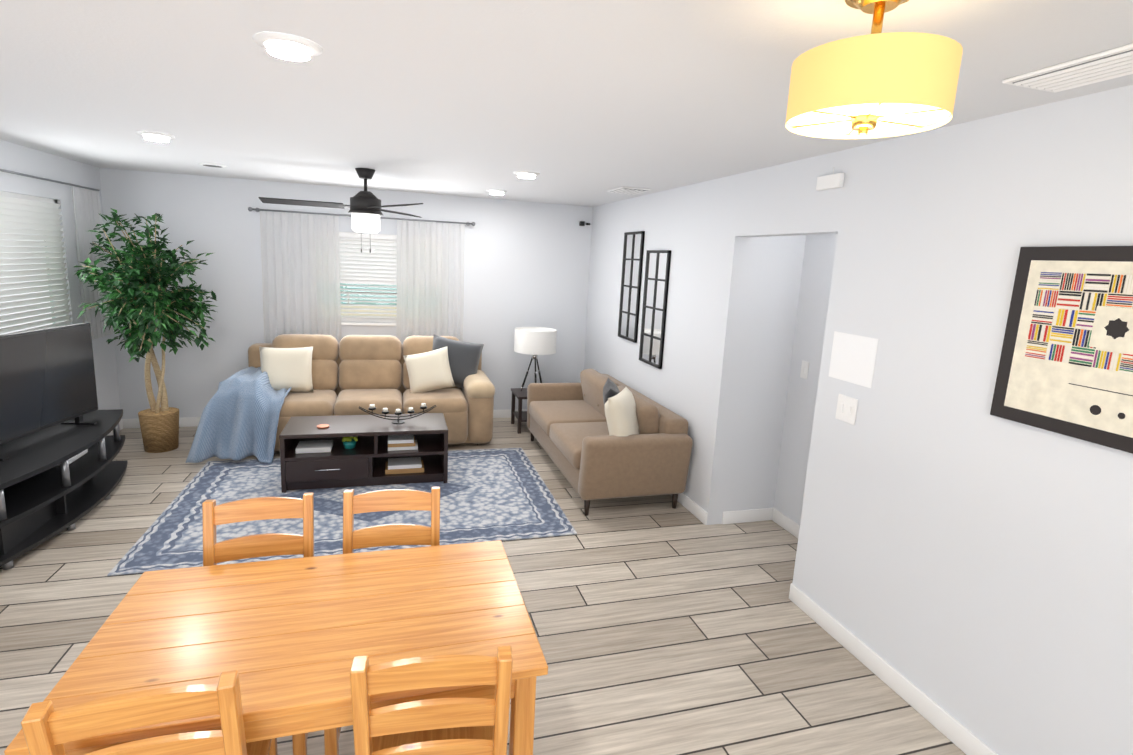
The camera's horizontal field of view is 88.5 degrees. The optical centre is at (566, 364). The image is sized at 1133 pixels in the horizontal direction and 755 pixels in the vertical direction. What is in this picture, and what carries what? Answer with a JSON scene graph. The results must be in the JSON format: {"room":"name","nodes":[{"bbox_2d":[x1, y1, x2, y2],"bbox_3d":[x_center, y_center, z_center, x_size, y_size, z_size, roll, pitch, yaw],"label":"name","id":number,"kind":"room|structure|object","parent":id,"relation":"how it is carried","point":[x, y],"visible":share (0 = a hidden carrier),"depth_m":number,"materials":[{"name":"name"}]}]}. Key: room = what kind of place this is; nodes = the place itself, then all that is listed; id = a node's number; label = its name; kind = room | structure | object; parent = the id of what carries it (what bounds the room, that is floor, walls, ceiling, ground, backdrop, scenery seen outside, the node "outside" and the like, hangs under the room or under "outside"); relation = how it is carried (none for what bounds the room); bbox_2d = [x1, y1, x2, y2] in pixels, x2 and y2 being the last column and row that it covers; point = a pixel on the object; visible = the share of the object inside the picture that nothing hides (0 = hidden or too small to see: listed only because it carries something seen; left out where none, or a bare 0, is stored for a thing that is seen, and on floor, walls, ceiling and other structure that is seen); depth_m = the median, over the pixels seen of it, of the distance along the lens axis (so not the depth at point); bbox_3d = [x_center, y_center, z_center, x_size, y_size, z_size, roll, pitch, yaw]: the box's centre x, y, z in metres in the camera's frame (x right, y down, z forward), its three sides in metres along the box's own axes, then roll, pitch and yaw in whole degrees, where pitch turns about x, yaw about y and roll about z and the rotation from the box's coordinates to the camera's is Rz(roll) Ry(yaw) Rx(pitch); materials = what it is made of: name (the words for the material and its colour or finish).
{"room":"dining room","nodes":[
{"label":"dining room","id":0,"kind":"room"},
{"bbox_2d":[0,140,119,409],"bbox_3d":[-3.235,0.141,1.733,0.120,2.440,7.880,0,11,-16],"label":"wall","id":1,"kind":"structure","parent":0,"point":[22,159],"depth_m":4.75,"materials":[{"name":"white paint"}]},
{"bbox_2d":[0,191,69,325],"bbox_3d":[-3.923,-0.651,4.166,0.125,1.130,1.260,0,11,-16],"label":"window","id":2,"kind":"structure","parent":1,"relation":"in","point":[9,194],"depth_m":4.46,"materials":[{"name":"white"}]},
{"bbox_2d":[0,195,71,334],"bbox_3d":[-3.901,-0.660,4.170,0.030,1.049,1.170,0,11,-16],"label":"window blind","id":3,"kind":"object","parent":2,"relation":"attached to","point":[17,247],"visible":0.96,"depth_m":4.27,"materials":[{"name":"white plastic"}]},
{"bbox_2d":[0,169,99,190],"bbox_3d":[-3.892,-1.371,4.247,0.051,0.016,1.900,0,11,-16],"label":"curtain rod","id":4,"kind":"object","parent":1,"relation":"attached to","point":[26,175],"visible":0.93,"depth_m":4.36,"materials":[{"name":"grey metal"}]},
{"bbox_2d":[71,186,112,339],"bbox_3d":[-4.104,-0.866,5.030,0.053,1.270,0.470,0,11,-16],"label":"curtain","id":5,"kind":"object","parent":4,"relation":"hanging from","point":[86,210],"visible":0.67,"depth_m":4.97,"materials":[{"name":"white fabric"}]},
{"bbox_2d":[107,419,122,435],"bbox_3d":[-3.246,1.283,2.016,0.014,0.095,7.760,0,11,-16],"label":"baseboard","id":6,"kind":"structure","parent":1,"relation":"attached to","point":[121,421],"depth_m":5.62,"materials":[{"name":"white"}]},
{"bbox_2d":[99,168,592,418],"bbox_3d":[-2.037,-0.598,6.189,4.950,2.440,0.120,0,11,-16],"label":"wall","id":7,"kind":"structure","parent":0,"point":[526,264],"depth_m":5.86,"materials":[{"name":"white paint"}]},
{"bbox_2d":[123,409,526,428],"bbox_3d":[-2.062,0.567,6.335,4.680,0.095,0.017,0,11,-16],"label":"baseboard","id":8,"kind":"structure","parent":7,"relation":"attached to","point":[185,421],"depth_m":5.82,"materials":[{"name":"white"}]},
{"bbox_2d":[248,207,474,225],"bbox_3d":[-2.017,-1.502,5.903,2.174,0.044,0.095,0,11,-16],"label":"curtain rod","id":9,"kind":"object","parent":7,"relation":"attached to","point":[259,210],"visible":0.85,"depth_m":5.81,"materials":[{"name":"grey metal"}]},
{"bbox_2d":[260,211,341,342],"bbox_3d":[-2.653,-0.734,5.837,0.730,1.530,0.054,0,11,-16],"label":"curtain","id":10,"kind":"object","parent":9,"relation":"hanging from","point":[300,258],"visible":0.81,"depth_m":5.80,"materials":[{"name":"white fabric"}]},
{"bbox_2d":[396,220,464,343],"bbox_3d":[-1.445,-0.737,6.194,0.710,1.530,0.054,0,11,-16],"label":"curtain","id":11,"kind":"object","parent":9,"relation":"hanging from","point":[430,278],"visible":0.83,"depth_m":6.16,"materials":[{"name":"white fabric"}]},
{"bbox_2d":[340,232,395,325],"bbox_3d":[-1.955,-0.892,6.121,1.390,0.950,0.125,0,11,-16],"label":"window","id":12,"kind":"structure","parent":7,"relation":"in","point":[364,321],"depth_m":6.13,"materials":[{"name":"white"}]},
{"bbox_2d":[339,232,396,317],"bbox_3d":[-1.944,-0.922,6.081,1.310,0.865,0.048,0,11,-16],"label":"window blind","id":13,"kind":"object","parent":12,"relation":"attached to","point":[372,269],"visible":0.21,"depth_m":6.03,"materials":[{"name":"white plastic"}]},
{"bbox_2d":[579,221,589,225],"bbox_3d":[0.210,-1.595,6.570,0.120,0.050,0.050,0,11,-16],"label":"camera","id":14,"kind":"object","parent":7,"relation":"attached to","point":[581,223],"visible":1,"depth_m":6.54,"materials":[{"name":"black plastic"}]},
{"bbox_2d":[0,417,965,754],"bbox_3d":[-0.650,1.372,2.803,5.680,0.100,8.000,0,11,-16],"label":"floor","id":15,"kind":"structure","parent":0,"point":[660,625],"depth_m":2.91,"materials":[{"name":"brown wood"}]},
{"bbox_2d":[0,323,127,569],"bbox_3d":[-3.384,0.400,3.734,0.550,1.210,1.680,0,11,-16],"label":"media stand","id":16,"kind":"object","parent":15,"relation":"on","point":[60,469],"visible":1,"depth_m":3.75,"materials":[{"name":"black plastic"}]},
{"bbox_2d":[0,323,98,461],"bbox_3d":[-3.443,0.142,3.741,0.369,0.710,1.105,0,11,-16],"label":"screen","id":17,"kind":"object","parent":16,"relation":"on","point":[48,381],"depth_m":3.82,"materials":[{"name":"black plastic"}]},
{"bbox_2d":[74,208,218,452],"bbox_3d":[-3.540,-0.270,5.021,0.976,2.058,1.067,0,11,-16],"label":"ficus plant","id":18,"kind":"object","parent":15,"relation":"on","point":[145,303],"visible":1,"depth_m":4.85,"materials":[{"name":"green plant"}]},
{"bbox_2d":[21,670,277,754],"bbox_3d":[-0.984,1.081,1.492,0.375,0.915,0.506,-1,11,-19],"label":"dining chair","id":19,"kind":"object","parent":15,"relation":"on","point":[47,729],"visible":0.75,"depth_m":1.23,"materials":[{"name":"brown wood"}]},
{"bbox_2d":[202,492,313,754],"bbox_3d":[-1.089,0.980,2.028,0.388,0.915,0.518,0,11,-16],"label":"dining chair","id":20,"kind":"object","parent":15,"relation":"on","point":[255,545],"visible":0.29,"depth_m":2.15,"materials":[{"name":"brown wood"}]},
{"bbox_2d":[4,540,547,754],"bbox_3d":[-0.746,1.116,1.823,1.200,0.740,0.740,0,11,-16],"label":"dining table","id":21,"kind":"object","parent":15,"relation":"on","point":[288,639],"visible":0.9,"depth_m":1.66,"materials":[{"name":"brown wood"}]},
{"bbox_2d":[185,334,494,463],"bbox_3d":[-2.000,0.235,5.540,2.572,1.008,1.149,0,11,-16],"label":"sofa","id":22,"kind":"object","parent":15,"relation":"on","point":[267,394],"visible":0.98,"depth_m":5.51,"materials":[{"name":"beige"}]},
{"bbox_2d":[185,364,296,463],"bbox_3d":[-2.853,0.416,5.174,0.729,0.696,0.870,0,11,-16],"label":"throw","id":23,"kind":"object","parent":22,"relation":"on","point":[248,412],"depth_m":4.89,"materials":[{"name":"blue fabric"}]},
{"bbox_2d":[258,346,313,394],"bbox_3d":[-2.601,0.043,5.404,0.469,0.414,0.238,0,11,-16],"label":"pillow","id":24,"kind":"object","parent":22,"relation":"on","point":[284,368],"depth_m":5.35,"materials":[{"name":"beige fabric"}]},
{"bbox_2d":[403,346,455,396],"bbox_3d":[-1.351,0.059,5.724,0.491,0.479,0.273,0,11,-16],"label":"pillow","id":25,"kind":"object","parent":22,"relation":"on","point":[433,372],"depth_m":5.67,"materials":[{"name":"beige fabric"}]},
{"bbox_2d":[424,334,484,391],"bbox_3d":[-1.143,-0.020,5.940,0.607,0.564,0.243,0,11,-16],"label":"pillow","id":26,"kind":"object","parent":22,"relation":"on","point":[464,357],"depth_m":5.89,"materials":[{"name":"grey fabric"}]},
{"bbox_2d":[107,448,576,575],"bbox_3d":[-1.477,0.981,4.431,2.700,0.010,1.835,0,11,-16],"label":"rug","id":27,"kind":"object","parent":15,"relation":"on","point":[503,494],"visible":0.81,"depth_m":4.14,"materials":[{"name":"blue fabric"}]},
{"bbox_2d":[279,403,447,492],"bbox_3d":[-1.599,0.613,4.699,1.220,0.604,0.537,0,11,-16],"label":"coffee table","id":28,"kind":"object","parent":27,"relation":"on","point":[372,449],"visible":1,"depth_m":4.58,"materials":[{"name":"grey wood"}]},
{"bbox_2d":[324,487,439,754],"bbox_3d":[-0.659,0.979,2.155,0.375,0.915,0.506,1,10,-13],"label":"dining chair","id":29,"kind":"object","parent":15,"relation":"on","point":[390,534],"visible":0.29,"depth_m":2.28,"materials":[{"name":"brown wood"}]},
{"bbox_2d":[350,646,512,754],"bbox_3d":[-0.372,1.083,1.653,0.375,0.915,0.506,1,10,-11],"label":"dining chair","id":30,"kind":"object","parent":15,"relation":"on","point":[458,726],"visible":0.79,"depth_m":1.39,"materials":[{"name":"brown wood"}]},
{"bbox_2d":[511,327,556,433],"bbox_3d":[-0.354,0.154,6.303,0.450,1.090,0.450,0,11,-16],"label":"side table","id":31,"kind":"object","parent":15,"relation":"on","point":[534,342],"visible":0.79,"depth_m":6.11,"materials":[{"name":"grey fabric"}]},
{"bbox_2d":[514,327,556,395],"bbox_3d":[-0.344,-0.043,6.268,0.450,0.690,0.450,0,11,-16],"label":"lamp","id":32,"kind":"object","parent":31,"relation":"on","point":[534,341],"depth_m":6.07,"materials":[{"name":"white fabric"}]},
{"bbox_2d":[527,368,692,515],"bbox_3d":[0.257,0.504,5.125,0.860,0.878,1.975,0,11,-16],"label":"loveseat","id":33,"kind":"object","parent":15,"relation":"on","point":[596,434],"visible":1,"depth_m":4.35,"materials":[{"name":"fabric"}]},
{"bbox_2d":[604,386,640,457],"bbox_3d":[0.429,0.418,4.401,0.385,0.423,0.445,0,11,-16],"label":"pillow","id":34,"kind":"object","parent":33,"relation":"on","point":[622,410],"depth_m":4.25,"materials":[{"name":"beige fabric"}]},
{"bbox_2d":[0,0,1132,206],"bbox_3d":[-0.523,-1.125,2.355,5.680,0.100,8.000,0,11,-16],"label":"ceiling","id":35,"kind":"structure","parent":0,"point":[590,103],"depth_m":2.11,"materials":[{"name":"white paint"}]},
{"bbox_2d":[136,131,175,138],"bbox_3d":[-2.433,-1.361,3.451,0.196,0.012,0.196,0,11,-16],"label":"recessed light","id":36,"kind":"object","parent":35,"relation":"in","point":[156,135],"visible":0.94,"depth_m":3.41,"materials":[{"name":"white plastic"}]},
{"bbox_2d":[198,163,226,167],"bbox_3d":[-2.832,-1.598,4.655,0.196,0.012,0.196,0,11,-16],"label":"recessed light","id":37,"kind":"object","parent":35,"relation":"in","point":[212,165],"visible":1,"depth_m":4.62,"materials":[{"name":"white plastic"}]},
{"bbox_2d":[253,32,322,56],"bbox_3d":[-0.857,-0.984,1.795,0.196,0.012,0.196,0,11,-16],"label":"recessed light","id":38,"kind":"object","parent":35,"relation":"in","point":[289,44],"visible":1,"depth_m":1.76,"materials":[{"name":"white plastic"}]},
{"bbox_2d":[258,168,422,252],"bbox_3d":[-1.701,-1.195,4.484,1.189,0.630,1.347,0,11,-16],"label":"fan","id":39,"kind":"object","parent":35,"relation":"hanging from","point":[365,206],"visible":1,"depth_m":4.45,"materials":[{"name":"black metal"}]},
{"bbox_2d":[486,189,506,192],"bbox_3d":[-0.655,-1.634,5.474,0.196,0.012,0.196,0,11,-16],"label":"recessed light","id":40,"kind":"object","parent":35,"relation":"in","point":[496,191],"visible":1,"depth_m":5.43,"materials":[{"name":"white plastic"}]},
{"bbox_2d":[513,171,539,175],"bbox_3d":[-0.291,-1.396,4.249,0.196,0.012,0.196,0,11,-16],"label":"recessed light","id":41,"kind":"object","parent":35,"relation":"in","point":[525,173],"visible":1,"depth_m":4.20,"materials":[{"name":"white plastic"}]},
{"bbox_2d":[607,186,650,194],"bbox_3d":[0.524,-1.469,4.911,0.260,0.020,0.360,0,11,-16],"label":"ceiling vent","id":42,"kind":"object","parent":35,"relation":"in","point":[628,190],"visible":0.96,"depth_m":4.83,"materials":[{"name":"white metal"}]},
{"bbox_2d":[785,0,962,138],"bbox_3d":[0.679,-0.667,1.293,0.336,0.304,0.336,0,11,-16],"label":"drum pendant light","id":43,"kind":"object","parent":35,"relation":"hanging from","point":[876,83],"visible":1,"depth_m":1.19,"materials":[{"name":"yellow fabric"}]},
{"bbox_2d":[1002,43,1132,92],"bbox_3d":[1.505,-0.825,1.603,0.220,0.020,0.460,0,11,-16],"label":"ceiling vent","id":44,"kind":"object","parent":35,"relation":"in","point":[1116,62],"visible":1,"depth_m":1.65,"materials":[{"name":"white metal"}]},
{"bbox_2d":[722,234,836,524],"bbox_3d":[1.752,0.152,3.082,0.550,2.440,2.390,0,11,-16],"label":"wall","id":45,"kind":"structure","parent":0,"point":[788,287],"depth_m":4.06,"materials":[{"name":"white paint"}]},
{"bbox_2d":[722,508,770,523],"bbox_3d":[1.319,1.110,4.271,0.390,0.095,0.017,0,11,-16],"label":"baseboard","id":46,"kind":"structure","parent":45,"relation":"attached to","point":[764,514],"depth_m":4.27,"materials":[{"name":"white"}]},
{"bbox_2d":[771,508,799,537],"bbox_3d":[1.839,1.307,3.321,0.014,0.095,2.170,0,11,-16],"label":"baseboard","id":47,"kind":"structure","parent":45,"relation":"attached to","point":[792,527],"depth_m":4.18,"materials":[{"name":"white"}]},
{"bbox_2d":[800,360,808,378],"bbox_3d":[1.635,0.033,4.000,0.012,0.120,0.070,0,11,-16],"label":"switch plate","id":48,"kind":"object","parent":45,"relation":"attached to","point":[805,365],"depth_m":4.00,"materials":[{"name":"white plastic"}]},
{"bbox_2d":[584,85,1132,754],"bbox_3d":[1.396,0.130,3.104,0.120,2.440,7.880,0,11,-16],"label":"wall","id":49,"kind":"structure","parent":0,"point":[964,557],"depth_m":2.39,"materials":[{"name":"white paint"}]},
{"bbox_2d":[618,231,644,342],"bbox_3d":[0.606,-0.743,5.506,0.024,1.010,0.430,0,11,-16],"label":"mirror panel","id":50,"kind":"object","parent":49,"relation":"attached to","point":[632,262],"visible":0.98,"depth_m":5.49,"materials":[{"name":"black plastic"}]},
{"bbox_2d":[639,250,670,368],"bbox_3d":[0.754,-0.488,5.008,0.024,0.980,0.435,0,11,-16],"label":"mirror panel","id":51,"kind":"object","parent":49,"relation":"attached to","point":[655,294],"visible":1,"depth_m":4.98,"materials":[{"name":"black plastic"}]},
{"bbox_2d":[670,493,707,524],"bbox_3d":[0.593,0.837,5.587,0.014,0.095,2.970,0,11,-16],"label":"baseboard","id":52,"kind":"structure","parent":49,"relation":"attached to","point":[683,499],"depth_m":4.36,"materials":[{"name":"white"}]},
{"bbox_2d":[816,167,844,190],"bbox_3d":[1.352,-0.956,2.981,0.030,0.105,0.170,0,11,-16],"label":"sensor","id":53,"kind":"object","parent":49,"relation":"attached to","point":[831,181],"visible":0.96,"depth_m":2.96,"materials":[{"name":"white plastic"}]},
{"bbox_2d":[835,394,857,424],"bbox_3d":[1.390,0.219,2.892,0.012,0.130,0.130,0,11,-16],"label":"switch plate","id":54,"kind":"object","parent":49,"relation":"attached to","point":[846,410],"depth_m":2.89,"materials":[{"name":"white plastic"}]},
{"bbox_2d":[829,331,877,387],"bbox_3d":[1.404,-0.031,2.860,0.002,0.235,0.285,0,11,-16],"label":"paper sign","id":55,"kind":"object","parent":49,"relation":"attached to","point":[853,357],"visible":1,"depth_m":2.85,"materials":[{"name":"white paper"}]},
{"bbox_2d":[789,583,997,754],"bbox_3d":[1.806,1.633,1.497,0.014,0.095,3.830,0,11,-16],"label":"baseboard","id":56,"kind":"structure","parent":49,"relation":"attached to","point":[949,727],"depth_m":2.60,"materials":[{"name":"white wood"}]},
{"bbox_2d":[990,246,1132,453],"bbox_3d":[1.738,-0.031,1.676,0.032,0.615,0.945,0,11,-16],"label":"framed picture","id":57,"kind":"object","parent":49,"relation":"attached to","point":[1065,367],"visible":1,"depth_m":1.91,"materials":[{"name":"black"}]},
{"label":"outside","id":58,"kind":"structure","parent":0,"visible":0},
{"bbox_2d":[44,240,396,323],"bbox_3d":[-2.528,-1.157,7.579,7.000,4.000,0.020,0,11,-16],"label":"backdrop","id":59,"kind":"structure","parent":58,"point":[363,299],"depth_m":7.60,"materials":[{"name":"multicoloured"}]}
]}

